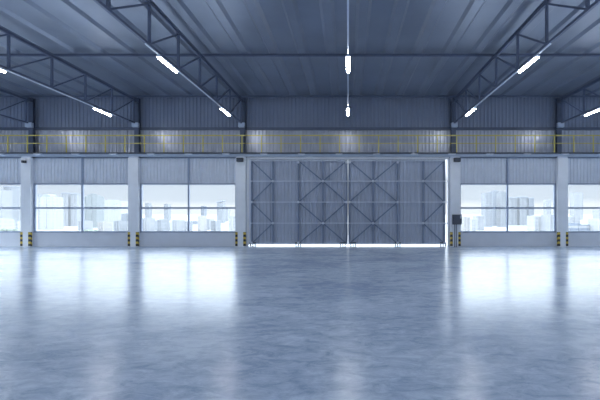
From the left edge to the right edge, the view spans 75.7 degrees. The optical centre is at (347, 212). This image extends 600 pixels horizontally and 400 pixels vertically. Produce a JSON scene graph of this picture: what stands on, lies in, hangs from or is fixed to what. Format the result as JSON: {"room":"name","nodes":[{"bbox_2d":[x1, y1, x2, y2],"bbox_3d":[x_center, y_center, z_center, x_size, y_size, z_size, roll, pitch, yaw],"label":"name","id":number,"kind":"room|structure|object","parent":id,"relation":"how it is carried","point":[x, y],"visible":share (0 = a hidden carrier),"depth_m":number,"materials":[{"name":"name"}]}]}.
{"room":"warehouse","nodes":[
{"label":"warehouse","id":0,"kind":"room"},
{"bbox_2d":[0,245,599,399],"bbox_3d":[0.000,2.350,8.400,56.600,0.300,35.400,0,0,0],"label":"floor","id":1,"kind":"structure","parent":0,"point":[258,322],"depth_m":7.82,"materials":[{"name":"concrete"}]},
{"bbox_2d":[20,157,32,246],"bbox_3d":[-21.000,-0.740,24.973,0.674,5.880,0.230,0,0,0],"label":"column","id":2,"kind":"structure","parent":1,"relation":"on","point":[26,234],"depth_m":24.87,"materials":[{"name":"paint"}]},
{"bbox_2d":[128,157,139,246],"bbox_3d":[-14.000,-0.740,24.973,0.674,5.880,0.230,0,0,0],"label":"column","id":3,"kind":"structure","parent":1,"relation":"on","point":[133,162],"depth_m":24.87,"materials":[{"name":"paint"}]},
{"bbox_2d":[235,157,245,246],"bbox_3d":[-7.000,-0.740,24.973,0.674,5.880,0.230,0,0,0],"label":"column","id":4,"kind":"structure","parent":1,"relation":"on","point":[240,234],"depth_m":24.87,"materials":[{"name":"paint"}]},
{"bbox_2d":[236,158,243,161],"bbox_3d":[-6.980,-3.430,24.707,0.420,0.260,0.325,0,0,0],"label":"speaker box","id":5,"kind":"object","parent":4,"relation":"attached to","point":[237,159],"visible":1,"depth_m":24.56,"materials":[{"name":"black plastic"}]},
{"bbox_2d":[450,157,460,246],"bbox_3d":[7.000,-0.740,24.973,0.674,5.880,0.230,0,0,0],"label":"column","id":6,"kind":"structure","parent":1,"relation":"on","point":[454,166],"depth_m":24.87,"materials":[{"name":"paint"}]},
{"bbox_2d":[452,215,461,246],"bbox_3d":[7.070,1.150,24.752,0.580,2.100,0.232,0,0,0],"label":"control box","id":7,"kind":"object","parent":6,"relation":"attached to","point":[456,219],"visible":1,"depth_m":24.64,"materials":[{"name":"grey metal"}]},
{"bbox_2d":[453,158,460,161],"bbox_3d":[7.050,-3.430,24.707,0.420,0.260,0.325,0,0,0],"label":"speaker box","id":8,"kind":"object","parent":6,"relation":"attached to","point":[454,159],"visible":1,"depth_m":24.56,"materials":[{"name":"black plastic"}]},
{"bbox_2d":[556,157,567,246],"bbox_3d":[14.000,-0.740,24.973,0.674,5.880,0.230,0,0,0],"label":"column","id":9,"kind":"structure","parent":1,"relation":"on","point":[561,162],"depth_m":24.87,"materials":[{"name":"paint"}]},
{"bbox_2d":[0,0,599,97],"bbox_3d":[0.000,-7.848,8.400,56.600,0.235,35.400,0,0,0],"label":"ceiling","id":10,"kind":"structure","parent":0,"point":[55,26],"depth_m":17.68,"materials":[{"name":"grey metal"}]},
{"bbox_2d":[0,95,598,96],"bbox_3d":[0.000,-7.676,25.140,55.800,0.103,0.100,0,0,0],"label":"beam","id":11,"kind":"structure","parent":10,"relation":"attached to","point":[0,95],"depth_m":25.13,"materials":[{"name":"metal"}]},
{"bbox_2d":[0,54,599,56],"bbox_3d":[0.000,-7.676,18.580,55.800,0.103,0.100,0,0,0],"label":"beam","id":12,"kind":"structure","parent":10,"relation":"attached to","point":[1,55],"depth_m":18.57,"materials":[{"name":"metal"}]},
{"bbox_2d":[347,0,348,106],"bbox_3d":[0.000,-6.832,11.500,0.056,1.995,23.000,0,0,0],"label":"rail","id":13,"kind":"object","parent":10,"relation":"hanging from","point":[347,0],"visible":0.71,"depth_m":13.23,"materials":[{"name":"white metal"}]},
{"bbox_2d":[346,55,349,72],"bbox_3d":[0.000,-5.770,14.850,0.180,0.130,1.520,0,0,0],"label":"tube light","id":14,"kind":"object","parent":13,"relation":"hanging from","point":[347,56],"visible":1,"depth_m":14.68,"materials":[{"name":"white plastic"}]},
{"bbox_2d":[346,107,349,115],"bbox_3d":[0.000,-5.770,21.800,0.180,0.130,1.520,0,0,0],"label":"tube light","id":15,"kind":"object","parent":13,"relation":"hanging from","point":[347,108],"visible":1,"depth_m":21.51,"materials":[{"name":"white plastic"}]},
{"bbox_2d":[0,97,599,151],"bbox_3d":[0.000,-5.768,25.613,56.000,4.135,0.075,0,0,0],"label":"wall","id":16,"kind":"structure","parent":0,"point":[50,111],"depth_m":25.62,"materials":[{"name":"grey metal"}]},
{"bbox_2d":[0,152,599,156],"bbox_3d":[0.000,-3.803,25.120,55.800,0.235,0.860,0,0,0],"label":"walkway","id":17,"kind":"object","parent":16,"relation":"attached to","point":[2,154],"visible":1,"depth_m":24.92,"materials":[{"name":"metal"}]},
{"bbox_2d":[0,135,599,151],"bbox_3d":[0.000,-4.489,24.760,55.600,1.138,0.060,0,0,0],"label":"guard railing","id":18,"kind":"object","parent":17,"relation":"on","point":[7,143],"visible":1,"depth_m":24.73,"materials":[{"name":"yellow metal"}]},
{"bbox_2d":[0,127,599,129],"bbox_3d":[0.000,-5.630,25.530,56.000,0.180,0.080,0,0,0],"label":"trim","id":19,"kind":"structure","parent":16,"relation":"attached to","point":[1,128],"depth_m":25.49,"materials":[{"name":"metal"}]},
{"bbox_2d":[0,158,599,245],"bbox_3d":[0.000,-0.700,25.230,56.660,5.800,0.280,0,0,0],"label":"wall","id":20,"kind":"structure","parent":0,"point":[45,170],"depth_m":25.18,"materials":[{"name":"metal"}]},
{"bbox_2d":[0,183,20,231],"bbox_3d":[-24.500,-0.355,25.190,6.340,3.190,0.140,0,0,0],"label":"window","id":21,"kind":"structure","parent":20,"relation":"in","point":[0,183],"depth_m":25.12,"materials":[{"name":"metal"}]},
{"bbox_2d":[34,183,127,231],"bbox_3d":[-17.500,-0.355,25.190,6.340,3.190,0.140,0,0,0],"label":"window","id":22,"kind":"structure","parent":20,"relation":"in","point":[82,207],"depth_m":25.13,"materials":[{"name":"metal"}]},
{"bbox_2d":[140,183,235,231],"bbox_3d":[-10.500,-0.355,25.190,6.340,3.190,0.140,0,0,0],"label":"window","id":23,"kind":"structure","parent":20,"relation":"in","point":[141,184],"depth_m":25.12,"materials":[{"name":"metal"}]},
{"bbox_2d":[249,160,347,245],"bbox_3d":[-3.275,-0.669,25.253,6.530,5.732,0.215,0,0,0],"label":"door","id":24,"kind":"structure","parent":20,"relation":"in","point":[295,202],"depth_m":25.32,"materials":[{"name":"grey metal"}]},
{"bbox_2d":[0,157,599,157],"bbox_3d":[0.000,-3.650,25.455,56.000,0.100,0.390,0,0,0],"label":"trim","id":25,"kind":"structure","parent":20,"relation":"on","point":[0,157],"depth_m":25.26,"materials":[{"name":"metal"}]},
{"bbox_2d":[25,97,35,151],"bbox_3d":[-21.000,-5.660,25.240,0.400,3.920,0.500,0,0,0],"label":"steel column","id":26,"kind":"structure","parent":25,"relation":"on","point":[31,125],"depth_m":25.28,"materials":[{"name":"grey metal"}]},
{"bbox_2d":[0,88,27,122],"bbox_3d":[-21.000,-6.688,8.170,0.180,1.625,33.740,0,0,0],"label":"roof truss","id":27,"kind":"object","parent":26,"relation":"attached to","point":[1,90],"visible":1,"depth_m":24.15,"materials":[{"name":"metal"}]},
{"bbox_2d":[131,97,139,151],"bbox_3d":[-14.000,-5.660,25.240,0.400,3.920,0.500,0,0,0],"label":"steel column","id":28,"kind":"structure","parent":25,"relation":"on","point":[136,125],"depth_m":25.28,"materials":[{"name":"grey metal"}]},
{"bbox_2d":[0,26,134,122],"bbox_3d":[-14.000,-6.688,8.170,0.180,1.625,33.740,0,0,0],"label":"roof truss","id":29,"kind":"object","parent":28,"relation":"attached to","point":[8,33],"visible":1,"depth_m":18.38,"materials":[{"name":"metal"}]},
{"bbox_2d":[0,67,115,115],"bbox_3d":[-14.000,-5.854,18.100,0.056,0.039,9.800,0,0,0],"label":"rail","id":30,"kind":"object","parent":29,"relation":"attached to","point":[0,67],"visible":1,"depth_m":17.94,"materials":[{"name":"white metal"}]},
{"bbox_2d":[92,107,111,115],"bbox_3d":[-14.000,-5.770,21.800,0.180,0.130,1.520,0,0,0],"label":"tube light","id":31,"kind":"object","parent":30,"relation":"hanging from","point":[94,108],"visible":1,"depth_m":21.64,"materials":[{"name":"white plastic"}]},
{"bbox_2d":[238,97,244,151],"bbox_3d":[-7.000,-5.660,25.240,0.400,3.920,0.500,0,0,0],"label":"steel column","id":32,"kind":"structure","parent":25,"relation":"on","point":[241,126],"depth_m":25.28,"materials":[{"name":"grey metal"}]},
{"bbox_2d":[93,0,241,122],"bbox_3d":[-7.000,-6.688,8.170,0.180,1.625,33.740,0,0,0],"label":"roof truss","id":33,"kind":"object","parent":32,"relation":"attached to","point":[150,4],"visible":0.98,"depth_m":15.60,"materials":[{"name":"metal"}]},
{"bbox_2d":[145,43,231,115],"bbox_3d":[-7.000,-5.854,18.100,0.056,0.039,9.800,0,0,0],"label":"rail","id":34,"kind":"object","parent":33,"relation":"attached to","point":[146,44],"visible":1,"depth_m":16.87,"materials":[{"name":"white metal"}]},
{"bbox_2d":[156,55,178,72],"bbox_3d":[-7.000,-5.770,14.850,0.180,0.130,1.520,0,0,0],"label":"tube light","id":35,"kind":"object","parent":34,"relation":"hanging from","point":[159,57],"visible":1,"depth_m":14.69,"materials":[{"name":"white plastic"}]},
{"bbox_2d":[219,107,230,115],"bbox_3d":[-7.000,-5.770,21.800,0.180,0.130,1.520,0,0,0],"label":"tube light","id":36,"kind":"object","parent":34,"relation":"hanging from","point":[221,108],"visible":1,"depth_m":21.60,"materials":[{"name":"white plastic"}]},
{"bbox_2d":[451,97,457,151],"bbox_3d":[7.000,-5.660,25.240,0.400,3.920,0.500,0,0,0],"label":"steel column","id":37,"kind":"structure","parent":25,"relation":"on","point":[454,126],"depth_m":25.28,"materials":[{"name":"metal"}]},
{"bbox_2d":[454,0,599,122],"bbox_3d":[7.000,-6.688,8.170,0.180,1.625,33.740,0,0,0],"label":"roof truss","id":38,"kind":"object","parent":37,"relation":"attached to","point":[545,4],"visible":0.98,"depth_m":15.64,"materials":[{"name":"metal"}]},
{"bbox_2d":[464,43,550,115],"bbox_3d":[7.000,-5.854,18.100,0.056,0.039,9.800,0,0,0],"label":"rail","id":39,"kind":"object","parent":38,"relation":"attached to","point":[549,44],"visible":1,"depth_m":16.87,"materials":[{"name":"white metal"}]},
{"bbox_2d":[465,107,476,115],"bbox_3d":[7.000,-5.770,21.800,0.180,0.130,1.520,0,0,0],"label":"tube light","id":40,"kind":"object","parent":39,"relation":"hanging from","point":[473,108],"visible":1,"depth_m":21.60,"materials":[{"name":"white plastic"}]},
{"bbox_2d":[517,55,539,72],"bbox_3d":[7.000,-5.770,14.850,0.180,0.130,1.520,0,0,0],"label":"tube light","id":41,"kind":"object","parent":39,"relation":"hanging from","point":[535,57],"visible":1,"depth_m":14.69,"materials":[{"name":"white plastic"}]},
{"bbox_2d":[556,97,564,151],"bbox_3d":[14.000,-5.660,25.240,0.400,3.920,0.500,0,0,0],"label":"steel column","id":42,"kind":"structure","parent":25,"relation":"on","point":[559,125],"depth_m":25.28,"materials":[{"name":"grey metal"}]},
{"bbox_2d":[561,77,599,122],"bbox_3d":[14.000,-6.688,8.170,0.180,1.625,33.740,0,0,0],"label":"roof truss","id":43,"kind":"object","parent":42,"relation":"attached to","point":[584,87],"visible":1,"depth_m":22.92,"materials":[{"name":"metal"}]},
{"bbox_3d":[14.000,-5.855,18.100,0.056,0.039,9.800,0,0,0],"label":"rail","id":44,"kind":"object","parent":43,"relation":"attached to","visible":0},
{"bbox_2d":[584,108,599,115],"bbox_3d":[14.000,-5.770,21.800,0.180,0.130,1.520,0,0,0],"label":"tube light","id":45,"kind":"object","parent":44,"relation":"hanging from","point":[598,109],"visible":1,"depth_m":21.77,"materials":[{"name":"white plastic"}]},
{"bbox_2d":[247,157,448,245],"bbox_3d":[0.000,-0.740,25.280,13.340,5.880,0.280,0,0,0],"label":"trim","id":46,"kind":"structure","parent":20,"relation":"attached to","point":[248,158],"depth_m":25.20,"materials":[{"name":"paint"}]},
{"bbox_2d":[348,160,447,245],"bbox_3d":[3.285,-0.669,25.253,6.550,5.732,0.215,0,0,0],"label":"door","id":47,"kind":"structure","parent":20,"relation":"in","point":[395,202],"depth_m":25.32,"materials":[{"name":"metal"}]},
{"bbox_2d":[460,183,555,231],"bbox_3d":[10.500,-0.355,25.190,6.340,3.190,0.140,0,0,0],"label":"window","id":48,"kind":"structure","parent":20,"relation":"in","point":[506,184],"depth_m":25.12,"materials":[{"name":"metal"}]},
{"bbox_2d":[568,183,599,231],"bbox_3d":[17.500,-0.355,25.190,6.340,3.190,0.140,0,0,0],"label":"window","id":49,"kind":"structure","parent":20,"relation":"in","point":[568,183],"depth_m":25.12,"materials":[{"name":"metal"}]},
{"label":"outside","id":50,"kind":"structure","parent":0,"visible":0},
{"bbox_2d":[249,235,446,244],"bbox_3d":[0.000,2.360,32.050,80.000,0.280,11.900,0,0,0],"label":"ground","id":51,"kind":"structure","parent":50,"point":[445,235],"depth_m":26.92,"materials":[{"name":"white concrete"}]},
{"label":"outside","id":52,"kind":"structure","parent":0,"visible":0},
{"bbox_2d":[37,215,591,234],"bbox_3d":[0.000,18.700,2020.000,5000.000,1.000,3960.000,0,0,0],"label":"ground","id":53,"kind":"structure","parent":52,"point":[224,226],"depth_m":556.27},
{"bbox_2d":[0,189,11,218],"bbox_3d":[-477.120,-7.004,526.600,14.974,50.407,14.800,0,0,0],"label":"tower block","id":54,"kind":"object","parent":53,"relation":"on","point":[5,195],"visible":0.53,"depth_m":525.38,"materials":[{"name":"white concrete"}]},
{"bbox_2d":[0,218,14,229],"bbox_3d":[-317.906,11.538,351.600,9.032,13.323,14.800,0,0,0],"label":"block","id":55,"kind":"object","parent":53,"relation":"on","point":[4,223],"visible":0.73,"depth_m":351.61,"materials":[{"name":"white"}]},
{"bbox_2d":[3,186,19,221],"bbox_3d":[-498.796,-10.507,566.250,12.314,57.415,15.500,0,0,0],"label":"tower block","id":56,"kind":"object","parent":53,"relation":"on","point":[15,190],"visible":0.51,"depth_m":566.68,"materials":[{"name":"white concrete"}]},
{"bbox_2d":[15,221,20,230],"bbox_3d":[-332.500,13.390,388.600,7.000,9.620,14.800,0,0,0],"label":"block","id":57,"kind":"object","parent":53,"relation":"on","point":[18,223],"visible":0.34,"depth_m":382.04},
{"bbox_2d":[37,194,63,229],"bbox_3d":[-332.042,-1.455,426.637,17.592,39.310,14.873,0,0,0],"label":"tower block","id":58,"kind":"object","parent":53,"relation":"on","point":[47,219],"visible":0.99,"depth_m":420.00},
{"bbox_2d":[61,193,75,225],"bbox_3d":[-385.236,-4.608,526.250,9.757,45.616,15.500,0,0,0],"label":"tower block","id":59,"kind":"object","parent":53,"relation":"on","point":[67,196],"visible":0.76,"depth_m":520.02,"materials":[{"name":"white concrete"}]},
{"bbox_2d":[71,194,84,225],"bbox_3d":[-372.440,-4.063,526.250,9.757,44.527,15.500,0,0,0],"label":"tower block","id":60,"kind":"object","parent":53,"relation":"on","point":[75,198],"visible":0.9,"depth_m":520.02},
{"bbox_2d":[78,221,92,230],"bbox_3d":[-277.923,13.096,404.600,5.730,10.209,14.800,0,0,0],"label":"block","id":61,"kind":"object","parent":53,"relation":"on","point":[87,224],"visible":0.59,"depth_m":401.84,"materials":[{"name":"white"}]},
{"bbox_2d":[85,194,103,227],"bbox_3d":[-316.204,-2.822,476.600,14.764,42.044,14.800,0,0,0],"label":"tower block","id":62,"kind":"object","parent":53,"relation":"on","point":[92,200],"visible":0.87,"depth_m":470.03,"materials":[{"name":"white concrete"}]},
{"bbox_2d":[97,221,112,230],"bbox_3d":[-243.767,13.363,383.600,5.922,9.673,14.800,0,0,0],"label":"block","id":63,"kind":"object","parent":53,"relation":"on","point":[101,226],"visible":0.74,"depth_m":379.34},
{"bbox_2d":[104,200,127,221],"bbox_3d":[-473.508,-4.150,777.108,43.770,44.701,35.816,0,0,0],"label":"tower block","id":64,"kind":"object","parent":53,"relation":"on","point":[110,215],"visible":0.53,"depth_m":759.96,"materials":[{"name":"white concrete"}]},
{"bbox_2d":[113,220,127,230],"bbox_3d":[-218.301,12.710,367.600,5.670,10.980,14.800,0,0,0],"label":"block","id":65,"kind":"object","parent":53,"relation":"on","point":[121,225],"visible":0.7,"depth_m":361.79,"materials":[{"name":"white concrete"}]},
{"bbox_2d":[121,213,127,220],"bbox_3d":[-348.298,9.438,606.600,14.922,17.525,14.800,0,0,0],"label":"tower block","id":66,"kind":"object","parent":53,"relation":"on","point":[124,217],"visible":0.46,"depth_m":600.00,"materials":[{"name":"white concrete"}]},
{"bbox_2d":[145,203,151,217],"bbox_3d":[-473.560,-2.963,906.600,9.424,42.326,14.800,0,0,0],"label":"tower block","id":67,"kind":"object","parent":53,"relation":"on","point":[148,212],"visible":0.71,"depth_m":900.05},
{"bbox_2d":[143,218,154,230],"bbox_3d":[-195.029,11.329,373.600,5.764,13.742,14.800,0,0,0],"label":"block","id":68,"kind":"object","parent":53,"relation":"on","point":[148,223],"visible":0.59,"depth_m":368.84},
{"bbox_2d":[157,219,168,230],"bbox_3d":[-173.203,11.948,357.600,4.594,12.503,14.800,0,0,0],"label":"block","id":69,"kind":"object","parent":53,"relation":"on","point":[162,224],"visible":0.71,"depth_m":352.90,"materials":[{"name":"white concrete"}]},
{"bbox_2d":[164,204,170,220],"bbox_3d":[-428.442,-1.806,906.600,10.131,40.012,14.800,0,0,0],"label":"tower block","id":70,"kind":"object","parent":53,"relation":"on","point":[167,212],"visible":0.73,"depth_m":900.05,"materials":[{"name":"white concrete"}]},
{"bbox_2d":[169,221,171,230],"bbox_3d":[-183.843,13.427,394.600,8.126,9.546,14.800,0,0,0],"label":"block","id":71,"kind":"object","parent":53,"relation":"on","point":[170,222],"visible":0.37,"depth_m":387.96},
{"bbox_2d":[172,219,184,230],"bbox_3d":[-151.715,12.012,341.600,5.262,12.377,14.800,0,0,0],"label":"block","id":72,"kind":"object","parent":53,"relation":"on","point":[177,225],"visible":0.71,"depth_m":336.00,"materials":[{"name":"white"}]},
{"bbox_2d":[185,221,192,230],"bbox_3d":[-160.681,13.005,378.600,7.791,10.390,14.800,0,0,0],"label":"block","id":73,"kind":"object","parent":53,"relation":"on","point":[186,222],"visible":0.27,"depth_m":376.73,"materials":[{"name":"white concrete"}]},
{"bbox_2d":[198,216,206,230],"bbox_3d":[-132.173,10.355,346.600,2.670,15.690,14.800,0,0,0],"label":"block","id":74,"kind":"object","parent":53,"relation":"on","point":[202,220],"visible":0.71,"depth_m":343.54,"materials":[{"name":"white concrete"}]},
{"bbox_2d":[201,206,206,215],"bbox_3d":[-289.277,1.946,766.600,6.366,32.509,14.800,0,0,0],"label":"tower block","id":75,"kind":"object","parent":53,"relation":"on","point":[203,211],"visible":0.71,"depth_m":760.79,"materials":[{"name":"white concrete"}]},
{"bbox_2d":[207,219,214,229],"bbox_3d":[-150.431,12.151,415.600,5.353,12.097,14.800,0,0,0],"label":"block","id":76,"kind":"object","parent":53,"relation":"on","point":[208,220],"visible":0.59,"depth_m":408.97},
{"bbox_2d":[211,221,220,230],"bbox_3d":[-125.346,12.688,362.600,4.660,11.024,14.800,0,0,0],"label":"block","id":77,"kind":"object","parent":53,"relation":"on","point":[215,225],"visible":0.71,"depth_m":356.66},
{"bbox_2d":[216,200,225,222],"bbox_3d":[-234.775,-2.701,706.500,12.754,41.802,15.000,0,0,0],"label":"tower block","id":78,"kind":"object","parent":53,"relation":"on","point":[220,212],"visible":0.83,"depth_m":699.93,"materials":[{"name":"white"}]},
{"bbox_2d":[225,209,229,220],"bbox_3d":[-262.421,2.370,826.600,9.660,31.659,14.800,0,0,0],"label":"tower block","id":79,"kind":"object","parent":53,"relation":"on","point":[227,211],"visible":0.51,"depth_m":819.90,"materials":[{"name":"white concrete"}]},
{"bbox_2d":[229,215,234,230],"bbox_3d":[-118.826,9.913,399.600,7.202,16.574,14.800,0,0,0],"label":"block","id":80,"kind":"object","parent":53,"relation":"on","point":[231,217],"visible":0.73,"depth_m":393.01,"materials":[{"name":"white concrete"}]},
{"bbox_2d":[461,216,469,230],"bbox_3d":[100.818,10.623,331.600,5.956,15.154,14.800,0,0,0],"label":"block","id":81,"kind":"object","parent":53,"relation":"on","point":[465,226],"visible":0.69,"depth_m":325.02,"materials":[{"name":"white concrete"}]},
{"bbox_2d":[470,219,475,230],"bbox_3d":[118.929,11.801,368.600,4.738,12.798,14.800,0,0,0],"label":"block","id":82,"kind":"object","parent":53,"relation":"on","point":[472,221],"visible":0.64,"depth_m":361.57,"materials":[{"name":"white"}]},
{"bbox_2d":[473,216,483,229],"bbox_3d":[138.397,10.447,405.600,7.312,15.505,14.800,0,0,0],"label":"block","id":83,"kind":"object","parent":53,"relation":"on","point":[479,219],"visible":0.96,"depth_m":399.00,"materials":[{"name":"white concrete"}]},
{"bbox_2d":[481,193,491,226],"bbox_3d":[183.901,-4.264,506.600,9.162,44.928,14.800,0,0,0],"label":"tower block","id":84,"kind":"object","parent":53,"relation":"on","point":[486,198],"visible":0.99,"depth_m":499.98,"materials":[{"name":"white concrete"}]},
{"bbox_2d":[489,190,498,225],"bbox_3d":[209.568,-7.015,546.600,10.602,50.430,14.800,0,0,0],"label":"tower block","id":85,"kind":"object","parent":53,"relation":"on","point":[493,192],"visible":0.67,"depth_m":539.94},
{"bbox_2d":[496,191,505,226],"bbox_3d":[203.534,-5.193,506.600,7.853,46.786,14.800,0,0,0],"label":"tower block","id":86,"kind":"object","parent":53,"relation":"on","point":[500,196],"visible":0.89,"depth_m":499.98,"materials":[{"name":"white concrete"}]},
{"bbox_2d":[508,197,516,224],"bbox_3d":[242.251,-2.371,566.250,10.672,41.142,15.500,0,0,0],"label":"tower block","id":87,"kind":"object","parent":53,"relation":"on","point":[512,201],"visible":0.89,"depth_m":559.95,"materials":[{"name":"white concrete"}]},
{"bbox_2d":[517,197,526,224],"bbox_3d":[256.911,-2.811,566.250,12.314,42.022,15.500,0,0,0],"label":"tower block","id":88,"kind":"object","parent":53,"relation":"on","point":[521,201],"visible":0.9,"depth_m":559.95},
{"bbox_2d":[527,198,533,215],"bbox_3d":[268.565,-2.056,566.250,8.538,40.512,15.500,0,0,0],"label":"tower block","id":89,"kind":"object","parent":53,"relation":"on","point":[530,201],"visible":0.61,"depth_m":559.95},
{"bbox_2d":[527,216,540,230],"bbox_3d":[171.641,10.268,352.600,6.340,15.863,14.800,0,0,0],"label":"block","id":90,"kind":"object","parent":53,"relation":"on","point":[533,222],"visible":0.71,"depth_m":346.45,"materials":[{"name":"white concrete"}]},
{"bbox_2d":[541,215,552,230],"bbox_3d":[176.662,9.782,336.600,6.047,16.835,14.800,0,0,0],"label":"block","id":91,"kind":"object","parent":53,"relation":"on","point":[546,220],"visible":0.53,"depth_m":333.34,"materials":[{"name":"white concrete"}]},
{"bbox_2d":[543,200,550,214],"bbox_3d":[524.869,-8.308,1006.600,13.089,53.017,14.800,0,0,0],"label":"tower block","id":92,"kind":"object","parent":53,"relation":"on","point":[546,203],"visible":0.71,"depth_m":999.92,"materials":[{"name":"white concrete"}]},
{"bbox_2d":[568,216,580,222],"bbox_3d":[217.492,10.729,372.600,9.581,14.942,14.800,0,0,0],"label":"block","id":93,"kind":"object","parent":53,"relation":"on","point":[571,219],"visible":0.44,"depth_m":365.97,"materials":[{"name":"white concrete"}]},
{"bbox_2d":[570,192,582,219],"bbox_3d":[603.403,-17.785,1009.024,23.560,71.970,19.648,0,0,0],"label":"tower block","id":94,"kind":"object","parent":53,"relation":"on","point":[576,199],"visible":0.77,"depth_m":999.92,"materials":[{"name":"white concrete"}]},
{"bbox_2d":[568,223,589,230],"bbox_3d":[205.825,13.697,349.600,17.356,9.006,20.800,0,0,0],"label":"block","id":95,"kind":"object","parent":53,"relation":"on","point":[571,226],"visible":0.64,"depth_m":340.04,"materials":[{"name":"white concrete"}]},
{"bbox_2d":[588,219,599,230],"bbox_3d":[217.898,11.529,335.600,5.168,13.343,14.800,0,0,0],"label":"block","id":96,"kind":"object","parent":53,"relation":"on","point":[594,224],"visible":0.76,"depth_m":333.71,"materials":[{"name":"white"}]},
{"bbox_2d":[592,209,599,218],"bbox_3d":[539.267,5.142,810.490,27.225,26.116,22.580,0,0,0],"label":"tower block","id":97,"kind":"object","parent":53,"relation":"on","point":[595,213],"visible":0.68,"depth_m":810.75,"materials":[{"name":"white concrete"}]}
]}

